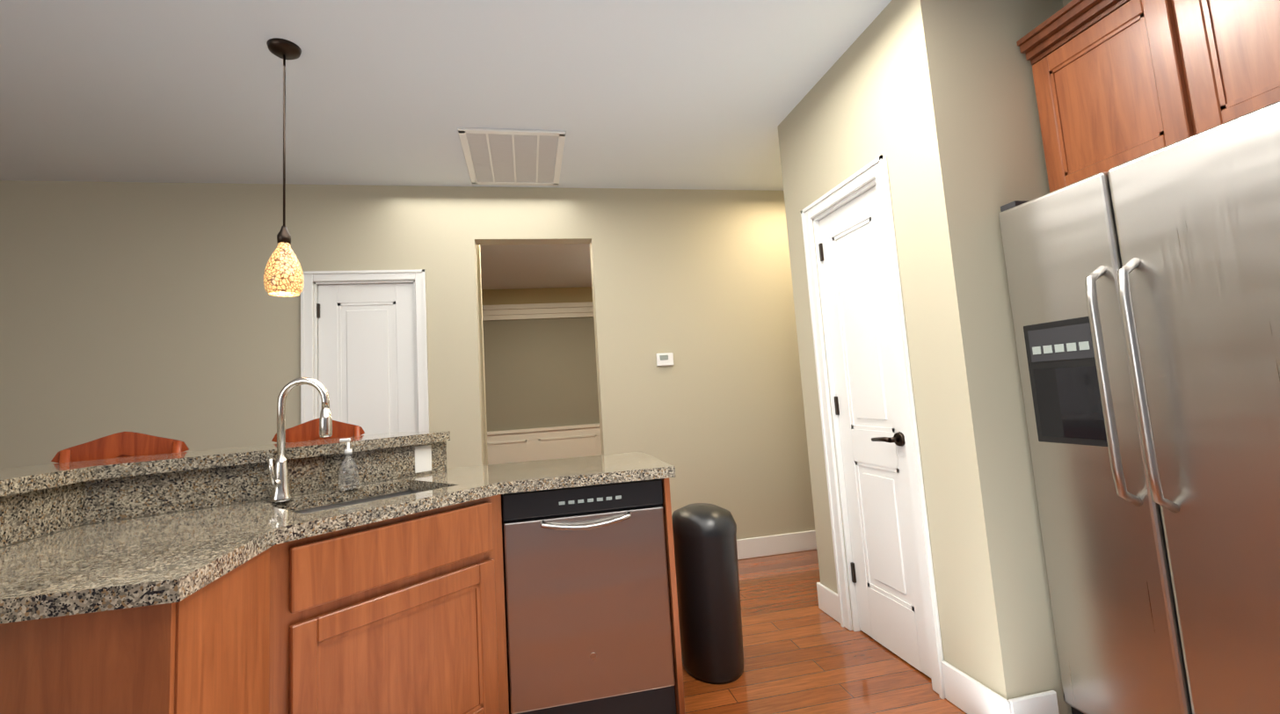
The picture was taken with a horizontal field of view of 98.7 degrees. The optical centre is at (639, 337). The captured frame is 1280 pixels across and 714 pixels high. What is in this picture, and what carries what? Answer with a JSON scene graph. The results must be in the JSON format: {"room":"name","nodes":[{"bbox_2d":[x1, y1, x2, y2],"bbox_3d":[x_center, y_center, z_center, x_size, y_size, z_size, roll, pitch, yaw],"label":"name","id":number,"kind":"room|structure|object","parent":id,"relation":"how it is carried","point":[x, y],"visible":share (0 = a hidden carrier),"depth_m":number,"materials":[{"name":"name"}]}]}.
{"room":"kitchen","nodes":[
{"label":"kitchen","id":0,"kind":"room"},
{"bbox_2d":[0,180,814,539],"bbox_3d":[-0.920,0.133,3.753,8.400,3.000,0.140,-2,-6,-12],"label":"wall","id":1,"kind":"structure","parent":0,"point":[149,309],"depth_m":3.60,"materials":[{"name":"paint"}]},
{"bbox_2d":[300,269,429,431],"bbox_3d":[-1.730,0.615,3.519,0.740,2.100,0.166,-2,-6,-12],"label":"door frame","id":2,"kind":"structure","parent":1,"relation":"attached to","point":[313,280],"depth_m":3.52,"materials":[{"name":"white wood"}]},
{"bbox_2d":[316,283,416,435],"bbox_3d":[-1.722,0.644,3.458,0.594,2.013,0.123,-2,-6,-12],"label":"door","id":3,"kind":"structure","parent":1,"relation":"in","point":[367,374],"depth_m":3.54,"materials":[{"name":"white wood"}]},
{"bbox_2d":[655,352,673,365],"bbox_3d":[0.177,0.151,3.887,0.120,0.090,0.028,-2,-6,-12],"label":"thermostat","id":4,"kind":"object","parent":1,"relation":"attached to","point":[665,359],"visible":0.98,"depth_m":3.88,"materials":[{"name":"white plastic"}]},
{"bbox_2d":[736,530,817,559],"bbox_3d":[0.767,1.478,3.859,1.970,0.135,0.020,-2,-6,-12],"label":"baseboard","id":5,"kind":"structure","parent":1,"relation":"attached to","point":[774,544],"depth_m":3.88,"materials":[{"name":"white wood"}]},
{"bbox_2d":[0,0,891,289],"bbox_3d":[-0.916,-1.125,3.467,8.400,0.080,12.800,-2,-6,-12],"label":"ceiling","id":6,"kind":"structure","parent":0,"point":[666,93],"depth_m":2.57,"materials":[{"name":"paint"}]},
{"bbox_2d":[263,37,304,296],"bbox_3d":[-1.409,-0.673,2.175,0.132,1.015,0.132,-2,-6,-12],"label":"pendant light","id":7,"kind":"object","parent":6,"relation":"hanging from","point":[283,274],"visible":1,"depth_m":2.13,"materials":[{"name":"yellow glass"}]},
{"bbox_2d":[457,127,566,185],"bbox_3d":[-0.774,-1.095,3.384,0.580,0.014,0.770,-2,-6,-12],"label":"ceiling vent","id":8,"kind":"object","parent":6,"relation":"in","point":[512,156],"visible":1,"depth_m":3.32,"materials":[{"name":"white metal"}]},
{"bbox_2d":[476,244,487,465],"bbox_3d":[-1.890,0.222,4.008,1.400,3.000,0.760,-2,-6,-12],"label":"wall","id":9,"kind":"structure","parent":0,"point":[482,360],"depth_m":4.44,"materials":[{"name":"paint"}]},
{"bbox_2d":[481,286,599,431],"bbox_3d":[-1.623,0.530,7.210,8.400,3.000,0.140,-2,-6,-12],"label":"wall","id":10,"kind":"structure","parent":0,"point":[539,373],"depth_m":7.22,"materials":[{"name":"paint"}]},
{"bbox_2d":[482,301,601,465],"bbox_3d":[-1.583,0.786,7.073,8.400,2.460,0.085,-2,-6,-12],"label":"crown molding","id":11,"kind":"structure","parent":10,"relation":"attached to","point":[535,444],"depth_m":7.14,"materials":[{"name":"white wood"}]},
{"bbox_2d":[680,549,967,713],"bbox_3d":[-0.739,1.605,3.189,8.400,0.060,12.800,-2,-6,-12],"label":"floor","id":12,"kind":"structure","parent":0,"point":[803,653],"depth_m":2.33,"materials":[{"name":"brown wood"}]},
{"bbox_2d":[50,431,189,463],"bbox_3d":[-1.898,0.933,1.964,0.400,1.178,0.451,0,-7,-36],"label":"bar stool","id":13,"kind":"object","parent":12,"relation":"on","point":[124,444],"visible":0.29,"depth_m":2.17,"materials":[{"name":"brown wood"}]},
{"bbox_2d":[0,445,450,713],"bbox_3d":[-1.162,0.885,1.310,1.068,1.044,2.147,-2,-6,-12],"label":"base cabinet","id":14,"kind":"object","parent":12,"relation":"on","point":[213,581],"depth_m":1.18,"materials":[{"name":"wood"}]},
{"bbox_2d":[0,431,450,628],"bbox_3d":[-1.346,0.365,1.450,1.390,0.040,2.376,-2,-6,-12],"label":"countertop","id":15,"kind":"structure","parent":14,"relation":"on","point":[98,539],"depth_m":1.55,"materials":[{"name":"grey stone"}]},
{"bbox_2d":[268,377,332,501],"bbox_3d":[-1.151,0.338,1.861,0.196,0.409,0.103,-2,-6,-12],"label":"faucet","id":16,"kind":"object","parent":15,"relation":"on","point":[279,476],"visible":1,"depth_m":1.86,"materials":[{"name":"silver metal"}]},
{"bbox_2d":[338,437,358,490],"bbox_3d":[-1.075,0.463,2.025,0.068,0.184,0.067,-2,-6,-12],"label":"soap bottle","id":17,"kind":"object","parent":15,"relation":"on","point":[348,474],"visible":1,"depth_m":2.00,"materials":[{"name":"clear glass"}]},
{"bbox_2d":[344,451,675,582],"bbox_3d":[-0.739,0.528,1.762,1.830,0.041,1.480,-2,-6,-12],"label":"countertop","id":18,"kind":"structure","parent":14,"relation":"on","point":[457,522],"depth_m":1.86,"materials":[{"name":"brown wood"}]},
{"bbox_2d":[293,489,421,514],"bbox_3d":[-0.927,0.669,1.857,0.385,0.194,0.530,-8,-8,39],"label":"sink","id":19,"kind":"object","parent":18,"relation":"in","point":[349,503],"depth_m":2.02,"materials":[{"name":"silver metal"}]},
{"bbox_2d":[271,418,364,442],"bbox_3d":[-1.451,0.959,2.505,0.400,1.178,0.451,0,-7,-32],"label":"bar stool","id":20,"kind":"object","parent":12,"relation":"on","point":[307,431],"visible":0.21,"depth_m":2.71,"materials":[{"name":"brown wood"}]},
{"bbox_2d":[344,565,510,713],"bbox_3d":[-1.013,0.995,1.651,1.170,0.874,1.425,-2,-6,-12],"label":"base cabinet","id":21,"kind":"object","parent":12,"relation":"on","point":[433,643],"depth_m":1.69,"materials":[{"name":"wood"}]},
{"bbox_2d":[501,478,676,713],"bbox_3d":[-0.229,1.008,2.240,0.594,0.868,0.581,-2,-6,-12],"label":"dishwasher","id":22,"kind":"object","parent":12,"relation":"on","point":[589,627],"visible":1,"depth_m":1.99,"materials":[{"name":"grey metal"}]},
{"bbox_2d":[671,502,744,683],"bbox_3d":[0.296,1.088,2.432,0.288,0.680,0.381,-2,-6,-12],"label":"trash can","id":23,"kind":"object","parent":12,"relation":"on","point":[708,585],"visible":0.96,"depth_m":2.28,"materials":[{"name":"black plastic"}]},
{"bbox_2d":[998,101,1279,713],"bbox_3d":[1.759,0.349,1.517,0.828,1.775,0.890,-2,-6,-12],"label":"fridge","id":24,"kind":"object","parent":12,"relation":"on","point":[1145,294],"visible":0.98,"depth_m":1.48,"materials":[{"name":"grey metal"}]},
{"bbox_2d":[778,0,1045,699],"bbox_3d":[1.042,-0.121,2.502,0.110,3.000,1.170,-2,-6,-12],"label":"wall","id":25,"kind":"structure","parent":0,"point":[934,102],"depth_m":2.02,"materials":[{"name":"paint"}]},
{"bbox_2d":[816,581,839,613],"bbox_3d":[1.434,1.349,3.021,0.996,0.135,0.016,-2,-6,-12],"label":"baseboard","id":26,"kind":"structure","parent":25,"relation":"attached to","point":[828,600],"depth_m":2.83,"materials":[{"name":"white wood"}]},
{"bbox_2d":[800,154,945,698],"bbox_3d":[1.052,0.329,2.483,0.136,2.100,0.680,-2,-6,-12],"label":"door frame","id":27,"kind":"structure","parent":25,"relation":"attached to","point":[876,169],"depth_m":2.50,"materials":[{"name":"white wood"}]},
{"bbox_2d":[818,185,930,677],"bbox_3d":[1.022,0.367,2.478,0.100,2.013,0.534,-2,-6,-12],"label":"pantry door","id":28,"kind":"structure","parent":25,"relation":"in","point":[885,572],"depth_m":2.46,"materials":[{"name":"white wood"}]},
{"bbox_2d":[941,660,1024,713],"bbox_3d":[1.164,1.253,1.901,0.020,0.135,0.291,-2,-6,-12],"label":"baseboard","id":29,"kind":"structure","parent":25,"relation":"attached to","point":[965,693],"depth_m":1.90,"materials":[{"name":"white wood"}]},
{"bbox_2d":[953,0,1071,713],"bbox_3d":[1.630,-0.201,2.091,0.860,3.000,0.120,-2,-6,-12],"label":"wall","id":30,"kind":"structure","parent":0,"point":[1010,163],"depth_m":2.03,"materials":[{"name":"paint"}]},
{"bbox_2d":[1061,0,1072,7],"bbox_3d":[2.281,-1.622,-0.037,0.330,0.693,4.600,-2,-6,-12],"label":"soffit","id":31,"kind":"structure","parent":0,"point":[1065,3],"depth_m":2.15,"materials":[{"name":"paint"}]},
{"bbox_3d":[1.774,-0.028,3.887,0.140,3.000,12.800,-2,-6,-12],"label":"wall","id":32,"kind":"structure","parent":0,"visible":0},
{"bbox_2d":[1016,0,1279,192],"bbox_3d":[1.831,-0.878,1.634,0.594,0.625,0.971,-2,-6,-12],"label":"upper cabinet","id":33,"kind":"object","parent":32,"relation":"attached to","point":[1116,83],"visible":0.65,"depth_m":1.72,"materials":[{"name":"brown wood"}]}
]}

